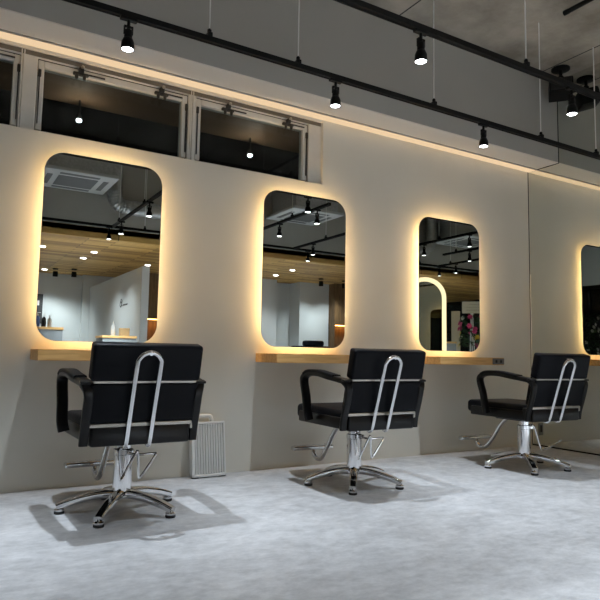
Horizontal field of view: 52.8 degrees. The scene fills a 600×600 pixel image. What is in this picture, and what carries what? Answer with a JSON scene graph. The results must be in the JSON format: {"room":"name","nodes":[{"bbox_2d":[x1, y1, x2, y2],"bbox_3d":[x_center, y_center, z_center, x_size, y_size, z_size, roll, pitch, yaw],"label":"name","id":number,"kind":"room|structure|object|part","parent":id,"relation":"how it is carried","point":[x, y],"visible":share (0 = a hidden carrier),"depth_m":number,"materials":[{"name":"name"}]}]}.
{"room":"salon","nodes":[
{"label":"salon","id":0,"kind":"room"},
{"bbox_2d":[0,38,531,492],"bbox_3d":[-1.061,-0.595,4.330,8.117,3.640,0.250,4,-6,-31],"label":"wall","id":1,"kind":"structure","parent":0,"point":[210,265],"depth_m":4.57,"materials":[{"name":"paint"}]},
{"bbox_2d":[0,43,23,126],"bbox_3d":[-2.245,-1.379,3.589,1.072,0.525,0.137,4,-6,-31],"label":"window","id":2,"kind":"structure","parent":1,"relation":"in","point":[10,54],"depth_m":3.84,"materials":[{"name":"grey metal"}]},
{"bbox_3d":[-2.228,-1.627,3.592,1.072,0.029,0.004,4,-6,-31],"label":"head trim","id":3,"kind":"part","parent":2,"relation":"part of","materials":[{"name":"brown metal"}]},
{"bbox_3d":[-1.795,-1.326,3.838,0.018,0.360,0.015,4,-6,-31],"label":"stay arm","id":4,"kind":"part","parent":2,"relation":"part of","materials":[{"name":"black"}]},
{"bbox_2d":[30,349,90,360],"bbox_3d":[-1.253,0.348,3.794,0.772,0.066,0.336,4,-6,-31],"label":"shelf","id":5,"kind":"object","parent":1,"relation":"attached to","point":[35,354],"visible":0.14,"depth_m":3.53,"materials":[{"name":"brown wood"}]},
{"bbox_2d":[36,153,161,342],"bbox_3d":[-1.306,-0.327,3.983,0.763,1.209,0.054,4,-6,-31],"label":"backlit mirror","id":6,"kind":"object","parent":1,"relation":"attached to","point":[99,256],"visible":0.96,"depth_m":3.94,"materials":[{"name":"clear mirror"}]},
{"bbox_2d":[19,49,192,158],"bbox_3d":[-1.296,-1.311,4.153,1.140,0.525,0.137,4,-6,-31],"label":"window","id":7,"kind":"structure","parent":1,"relation":"in","point":[35,64],"depth_m":4.07,"materials":[{"name":"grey metal"}]},
{"bbox_3d":[-1.689,-1.318,3.901,0.018,0.360,0.015,4,-6,-31],"label":"stay arm","id":8,"kind":"part","parent":7,"relation":"part of","materials":[{"name":"black"}]},
{"bbox_3d":[-1.279,-1.558,4.155,1.140,0.029,0.004,4,-6,-31],"label":"head trim","id":9,"kind":"part","parent":7,"relation":"part of","materials":[{"name":"brown metal"}]},
{"bbox_3d":[-0.834,-1.256,4.409,0.018,0.360,0.015,4,-6,-31],"label":"stay arm","id":10,"kind":"part","parent":7,"relation":"part of","materials":[{"name":"black"}]},
{"bbox_2d":[0,61,298,152],"bbox_3d":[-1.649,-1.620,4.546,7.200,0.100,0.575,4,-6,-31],"label":"window","id":11,"kind":"structure","parent":1,"relation":"attached to","point":[60,88],"depth_m":4.86,"materials":[{"name":"black glass"}]},
{"bbox_2d":[190,91,321,183],"bbox_3d":[-0.320,-1.240,4.731,1.133,0.525,0.137,4,-6,-31],"label":"window","id":12,"kind":"structure","parent":1,"relation":"in","point":[310,132],"depth_m":4.81,"materials":[{"name":"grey metal"}]},
{"bbox_3d":[-0.758,-1.251,4.454,0.018,0.360,0.015,4,-6,-31],"label":"stay arm","id":13,"kind":"part","parent":12,"relation":"part of","materials":[{"name":"black"}]},
{"bbox_3d":[-0.304,-1.488,4.734,1.133,0.029,0.004,4,-6,-31],"label":"head trim","id":14,"kind":"part","parent":12,"relation":"part of","materials":[{"name":"brown metal"}]},
{"bbox_3d":[0.052,-1.192,4.934,0.018,0.360,0.015,4,-6,-31],"label":"stay arm","id":15,"kind":"part","parent":12,"relation":"part of","materials":[{"name":"black"}]},
{"bbox_2d":[0,29,536,172],"bbox_3d":[-0.925,-1.573,4.267,7.763,0.012,0.110,4,-6,-31],"label":"light","id":16,"kind":"object","parent":1,"relation":"attached to","point":[4,34],"visible":1,"depth_m":4.51,"materials":[{"name":"paint"}]},
{"bbox_2d":[0,0,557,161],"bbox_3d":[-0.857,-2.010,4.208,7.767,0.837,0.365,4,-6,-31],"label":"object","id":17,"kind":"structure","parent":1,"relation":"attached to","point":[335,37],"depth_m":4.71,"materials":[{"name":"paint"}]},
{"bbox_2d":[0,7,557,168],"bbox_3d":[-0.864,-1.590,4.170,7.767,0.006,0.365,4,-6,-31],"label":"beam","id":18,"kind":"structure","parent":1,"relation":"attached to","point":[13,21],"depth_m":4.33,"materials":[{"name":"white paint"}]},
{"bbox_2d":[256,353,348,363],"bbox_3d":[0.085,0.445,4.588,0.772,0.066,0.336,4,-6,-31],"label":"shelf","id":19,"kind":"object","parent":1,"relation":"attached to","point":[260,357],"visible":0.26,"depth_m":4.40,"materials":[{"name":"brown wood"}]},
{"bbox_2d":[261,190,345,347],"bbox_3d":[0.030,-0.230,4.776,0.763,1.209,0.054,4,-6,-31],"label":"backlit mirror","id":20,"kind":"object","parent":1,"relation":"attached to","point":[304,248],"visible":1,"depth_m":4.74,"materials":[{"name":"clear mirror"}]},
{"bbox_2d":[418,217,479,351],"bbox_3d":[1.365,-0.134,5.568,0.763,1.209,0.054,4,-6,-31],"label":"backlit mirror","id":21,"kind":"object","parent":1,"relation":"attached to","point":[448,251],"visible":1,"depth_m":5.53,"materials":[{"name":"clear mirror"}]},
{"bbox_2d":[425,356,503,364],"bbox_3d":[1.421,0.541,5.381,0.772,0.066,0.336,4,-6,-31],"label":"shelf","id":22,"kind":"object","parent":1,"relation":"attached to","point":[428,359],"visible":0.95,"depth_m":5.19,"materials":[{"name":"brown wood"}]},
{"bbox_2d":[493,358,503,364],"bbox_3d":[1.766,0.550,5.413,0.148,0.054,0.036,4,-6,-31],"label":"power outlet","id":23,"kind":"object","parent":22,"relation":"attached to","point":[496,361],"depth_m":5.40,"materials":[{"name":"grey plastic"}]},
{"bbox_2d":[0,445,599,599],"bbox_3d":[3.094,1.045,0.941,12.000,0.100,10.183,4,-6,-31],"label":"floor","id":24,"kind":"structure","parent":0,"point":[458,528],"depth_m":2.86,"materials":[{"name":"concrete"}]},
{"bbox_2d":[54,341,205,528],"bbox_3d":[-0.973,0.690,3.321,0.674,0.901,1.003,4,-6,-32],"label":"chair","id":25,"kind":"object","parent":24,"relation":"on","point":[136,393],"visible":1,"depth_m":3.04,"materials":[{"name":"black leather"}]},
{"bbox_3d":[-1.001,0.680,3.368,0.480,0.097,0.605,4,-6,-32],"label":"seat","id":26,"kind":"part","parent":25,"relation":"part of","materials":[{"name":"black leather"}]},
{"bbox_3d":[-1.157,0.539,3.075,0.078,0.357,0.542,4,-6,-32],"label":"armrest","id":27,"kind":"part","parent":25,"relation":"part of","materials":[{"name":"black paint"}]},
{"bbox_3d":[-1.134,1.060,3.217,0.311,0.095,0.060,2,-5,-15],"label":"leg","id":28,"kind":"part","parent":25,"relation":"part of","materials":[{"name":"silver metal"}]},
{"bbox_3d":[-1.256,0.992,3.677,0.340,0.034,0.060,4,-6,-32],"label":"footrest plate","id":29,"kind":"part","parent":25,"relation":"part of","materials":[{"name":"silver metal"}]},
{"bbox_3d":[-1.147,0.905,3.520,0.034,0.328,0.426,4,-6,-32],"label":"footrest arm","id":30,"kind":"part","parent":25,"relation":"part of","materials":[{"name":"silver metal"}]},
{"bbox_3d":[-0.974,1.051,3.088,0.060,0.095,0.311,1,-5,3],"label":"leg","id":31,"kind":"part","parent":25,"relation":"part of","materials":[{"name":"silver metal"}]},
{"bbox_3d":[-0.876,0.865,3.220,0.210,0.173,0.086,3,-6,-24],"label":"pump lever","id":32,"kind":"part","parent":25,"relation":"part of","materials":[{"name":"silver metal"}]},
{"bbox_3d":[-0.779,0.495,2.996,0.143,0.490,0.222,4,-6,-32],"label":"handle","id":33,"kind":"part","parent":25,"relation":"part of","materials":[{"name":"silver metal"}]},
{"bbox_3d":[-0.790,0.508,3.047,0.548,0.208,0.108,4,-6,-32],"label":"backrest","id":34,"kind":"part","parent":25,"relation":"part of","materials":[{"name":"black leather"}]},
{"bbox_2d":[89,341,202,380],"bbox_3d":[-0.760,0.309,3.023,0.552,0.191,0.107,4,-6,-32],"label":"cushion","id":35,"kind":"object","parent":25,"relation":"on","point":[109,361],"depth_m":2.98,"materials":[{"name":"black leather"}]},
{"bbox_3d":[-0.801,1.064,3.199,0.311,0.095,0.060,-1,-6,21],"label":"leg","id":36,"kind":"part","parent":25,"relation":"part of","materials":[{"name":"silver metal"}]},
{"bbox_3d":[-0.854,1.081,3.397,0.060,0.095,0.311,-3,-7,39],"label":"leg","id":37,"kind":"part","parent":25,"relation":"part of","materials":[{"name":"silver metal"}]},
{"bbox_3d":[-0.656,0.576,3.384,0.078,0.357,0.542,4,-6,-32],"label":"armrest","id":38,"kind":"part","parent":25,"relation":"part of","materials":[{"name":"black paint"}]},
{"bbox_2d":[189,414,225,478],"bbox_3d":[-0.648,1.019,4.234,0.250,0.433,0.110,4,-6,-31],"label":"case","id":39,"kind":"object","parent":24,"relation":"on","point":[207,458],"visible":0.81,"depth_m":4.21,"materials":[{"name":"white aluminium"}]},
{"bbox_3d":[-0.677,0.835,4.266,0.135,0.060,0.026,4,-14,-31],"label":"handle","id":40,"kind":"part","parent":39,"relation":"part of","materials":[{"name":"white"}]},
{"bbox_3d":[-0.645,1.041,4.233,0.218,0.341,0.051,4,-14,-31],"label":"ribbed panel","id":41,"kind":"part","parent":39,"relation":"part of","materials":[{"name":"white"}]},
{"bbox_2d":[291,348,425,495],"bbox_3d":[0.355,0.785,4.109,0.674,0.901,1.003,4,-6,-29],"label":"chair","id":42,"kind":"object","parent":24,"relation":"on","point":[384,390],"visible":1,"depth_m":3.84,"materials":[{"name":"black leather"}]},
{"bbox_3d":[0.092,1.089,4.479,0.340,0.034,0.060,4,-6,-29],"label":"footrest plate","id":43,"kind":"part","parent":42,"relation":"part of","materials":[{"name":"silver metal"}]},
{"bbox_3d":[0.329,0.776,4.157,0.480,0.097,0.605,4,-6,-29],"label":"seat","id":44,"kind":"part","parent":42,"relation":"part of","materials":[{"name":"black leather"}]},
{"bbox_3d":[0.192,1.002,4.316,0.034,0.328,0.426,4,-6,-29],"label":"footrest arm","id":45,"kind":"part","parent":42,"relation":"part of","materials":[{"name":"silver metal"}]},
{"bbox_3d":[0.158,0.635,3.873,0.078,0.357,0.542,4,-6,-29],"label":"armrest","id":46,"kind":"part","parent":42,"relation":"part of","materials":[{"name":"black paint"}]},
{"bbox_3d":[0.190,1.157,4.013,0.311,0.095,0.060,2,-5,-12],"label":"leg","id":47,"kind":"part","parent":42,"relation":"part of","materials":[{"name":"silver metal"}]},
{"bbox_3d":[0.277,1.175,4.202,0.060,0.095,0.311,4,-6,-29],"label":"leg","id":48,"kind":"part","parent":42,"relation":"part of","materials":[{"name":"silver metal"}]},
{"bbox_3d":[0.343,1.147,3.876,0.060,0.095,0.311,0,-5,6],"label":"leg","id":49,"kind":"part","parent":42,"relation":"part of","materials":[{"name":"silver metal"}]},
{"bbox_3d":[0.446,0.961,4.003,0.210,0.173,0.086,3,-6,-21],"label":"pump lever","id":50,"kind":"part","parent":42,"relation":"part of","materials":[{"name":"silver metal"}]},
{"bbox_3d":[0.479,1.177,4.178,0.060,0.095,0.311,-4,-7,42],"label":"leg","id":51,"kind":"part","parent":42,"relation":"part of","materials":[{"name":"silver metal"}]},
{"bbox_3d":[0.521,1.159,3.977,0.311,0.095,0.060,-1,-6,24],"label":"leg","id":52,"kind":"part","parent":42,"relation":"part of","materials":[{"name":"silver metal"}]},
{"bbox_3d":[0.522,0.603,3.826,0.548,0.208,0.108,4,-6,-29],"label":"backrest","id":53,"kind":"part","parent":42,"relation":"part of","materials":[{"name":"black leather"}]},
{"bbox_3d":[0.531,0.590,3.774,0.143,0.490,0.222,4,-6,-29],"label":"handle","id":54,"kind":"part","parent":42,"relation":"part of","materials":[{"name":"silver metal"}]},
{"bbox_2d":[347,348,425,379],"bbox_3d":[0.549,0.404,3.800,0.552,0.191,0.107,4,-6,-29],"label":"cushion","id":55,"kind":"object","parent":42,"relation":"on","point":[364,363],"depth_m":3.74,"materials":[{"name":"black leather"}]},
{"bbox_3d":[0.673,0.670,4.155,0.078,0.357,0.542,4,-6,-29],"label":"armrest","id":56,"kind":"part","parent":42,"relation":"part of","materials":[{"name":"black paint"}]},
{"bbox_2d":[458,353,590,475],"bbox_3d":[1.770,0.878,4.844,0.674,0.901,1.003,4,-6,-28],"label":"chair","id":57,"kind":"object","parent":24,"relation":"on","point":[558,383],"visible":1,"depth_m":4.59,"materials":[{"name":"black leather"}]},
{"bbox_3d":[1.514,1.183,5.219,0.340,0.034,0.060,4,-6,-28],"label":"footrest plate","id":58,"kind":"part","parent":57,"relation":"part of","materials":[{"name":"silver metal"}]},
{"bbox_3d":[1.612,1.095,5.054,0.034,0.328,0.426,4,-6,-28],"label":"footrest arm","id":59,"kind":"part","parent":57,"relation":"part of","materials":[{"name":"silver metal"}]},
{"bbox_3d":[1.745,0.869,4.893,0.480,0.097,0.605,4,-6,-28],"label":"seat","id":60,"kind":"part","parent":57,"relation":"part of","materials":[{"name":"black leather"}]},
{"bbox_3d":[1.605,1.249,4.752,0.311,0.095,0.060,2,-5,-11],"label":"leg","id":61,"kind":"part","parent":57,"relation":"part of","materials":[{"name":"silver metal"}]},
{"bbox_3d":[1.695,1.268,4.938,0.060,0.095,0.311,4,-6,-28],"label":"leg","id":62,"kind":"part","parent":57,"relation":"part of","materials":[{"name":"silver metal"}]},
{"bbox_3d":[1.569,0.728,4.612,0.078,0.357,0.542,4,-6,-28],"label":"armrest","id":63,"kind":"part","parent":57,"relation":"part of","materials":[{"name":"black leather"}]},
{"bbox_3d":[1.755,1.239,4.611,0.060,0.095,0.311,0,-5,7],"label":"leg","id":64,"kind":"part","parent":57,"relation":"part of","materials":[{"name":"silver metal"}]},
{"bbox_3d":[1.970,1.087,4.809,0.319,0.210,0.058,3,-6,-20],"label":"pump lever","id":65,"kind":"part","parent":57,"relation":"part of","materials":[{"name":"silver metal"}]},
{"bbox_3d":[1.935,1.251,4.710,0.311,0.095,0.060,-1,-6,25],"label":"leg","id":66,"kind":"part","parent":57,"relation":"part of","materials":[{"name":"silver metal"}]},
{"bbox_3d":[1.932,0.695,4.559,0.548,0.208,0.108,4,-6,-28],"label":"backrest","id":67,"kind":"part","parent":57,"relation":"part of","materials":[{"name":"black leather"}]},
{"bbox_3d":[2.090,0.763,4.886,0.078,0.357,0.542,4,-6,-28],"label":"armrest","id":68,"kind":"part","parent":57,"relation":"part of","materials":[{"name":"black leather"}]},
{"bbox_3d":[1.940,0.682,4.507,0.143,0.490,0.222,4,-6,-28],"label":"handle","id":69,"kind":"part","parent":57,"relation":"part of","materials":[{"name":"silver metal"}]},
{"bbox_2d":[530,353,590,378],"bbox_3d":[1.959,0.496,4.533,0.552,0.191,0.107,4,-6,-28],"label":"cushion","id":70,"kind":"object","parent":57,"relation":"on","point":[544,365],"depth_m":4.46,"materials":[{"name":"black leather"}]},
{"bbox_2d":[362,0,599,76],"bbox_3d":[3.160,-2.688,1.285,12.000,0.120,10.183,4,-6,-31],"label":"ceiling","id":71,"kind":"structure","parent":0,"point":[497,26],"depth_m":5.07,"materials":[{"name":"concrete"}]},
{"bbox_2d":[62,0,599,159],"bbox_3d":[-0.204,-1.956,3.683,7.167,1.017,0.042,4,-6,-31],"label":"track","id":72,"kind":"object","parent":71,"relation":"hanging from","point":[208,38],"visible":0.96,"depth_m":3.79,"materials":[{"name":"black metal"}]},
{"bbox_2d":[120,15,137,52],"bbox_3d":[-0.914,-1.417,3.214,0.090,0.182,0.069,4,-6,-31],"label":"track spotlight","id":73,"kind":"object","parent":72,"relation":"attached to","point":[127,43],"visible":1,"depth_m":3.20,"materials":[{"name":"black metal"}]},
{"bbox_2d":[329,78,342,107],"bbox_3d":[0.229,-1.334,3.892,0.090,0.182,0.069,4,-6,-31],"label":"track spotlight","id":74,"kind":"object","parent":72,"relation":"attached to","point":[335,102],"visible":1,"depth_m":3.88,"materials":[{"name":"black metal"}]},
{"bbox_2d":[478,122,488,147],"bbox_3d":[1.393,-1.250,4.583,0.090,0.182,0.069,4,-6,-31],"label":"track spotlight","id":75,"kind":"object","parent":72,"relation":"attached to","point":[483,143],"visible":1,"depth_m":4.57,"materials":[{"name":"black metal"}]},
{"bbox_2d":[333,0,599,100],"bbox_3d":[0.604,-1.977,3.305,6.167,1.017,0.042,4,-6,-31],"label":"track","id":76,"kind":"object","parent":71,"relation":"hanging from","point":[525,67],"visible":1,"depth_m":3.48,"materials":[{"name":"black metal"}]},
{"bbox_2d":[413,28,428,64],"bbox_3d":[0.658,-1.382,3.290,0.090,0.182,0.069,4,-6,-31],"label":"track spotlight","id":77,"kind":"object","parent":76,"relation":"attached to","point":[420,55],"visible":1,"depth_m":3.27,"materials":[{"name":"black metal"}]},
{"bbox_2d":[565,86,577,115],"bbox_3d":[1.778,-1.301,3.954,0.090,0.182,0.069,4,-6,-31],"label":"track spotlight","id":78,"kind":"object","parent":76,"relation":"attached to","point":[571,110],"visible":1,"depth_m":3.94,"materials":[{"name":"black metal"}]},
{"bbox_2d":[548,64,572,102],"bbox_3d":[2.495,-2.075,5.784,0.210,0.302,0.214,-1,-6,19],"label":"ceiling speaker","id":79,"kind":"object","parent":71,"relation":"hanging from","point":[556,93],"visible":0.73,"depth_m":5.75,"materials":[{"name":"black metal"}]},
{"bbox_3d":[2.504,-2.213,5.807,0.170,0.022,0.170,4,-6,-31],"label":"ceiling plate","id":80,"kind":"part","parent":79,"relation":"part of","materials":[{"name":"black metal"}]},
{"bbox_2d":[551,76,571,89],"bbox_3d":[2.466,-2.047,5.699,0.188,0.129,0.040,-1,-6,19],"label":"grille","id":81,"kind":"object","parent":79,"relation":"attached to","point":[569,78],"depth_m":5.69,"materials":[{"name":"black metal"}]},
{"bbox_2d":[563,0,593,15],"bbox_3d":[3.007,-2.407,3.217,0.042,0.092,3.606,4,-6,-31],"label":"conduit","id":82,"kind":"object","parent":71,"relation":"attached to","point":[584,2],"visible":1,"depth_m":4.66,"materials":[{"name":"black metal"}]},
{"bbox_3d":[6.577,-0.573,3.102,4.021,3.640,9.683,4,-6,-31],"label":"wall","id":83,"kind":"structure","parent":0,"visible":0},
{"bbox_2d":[527,63,599,455],"bbox_3d":[2.972,-0.443,5.196,0.014,3.638,2.383,4,-6,-31],"label":"wall mirror","id":84,"kind":"object","parent":83,"relation":"attached to","point":[564,196],"visible":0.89,"depth_m":5.81,"materials":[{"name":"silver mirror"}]}
]}

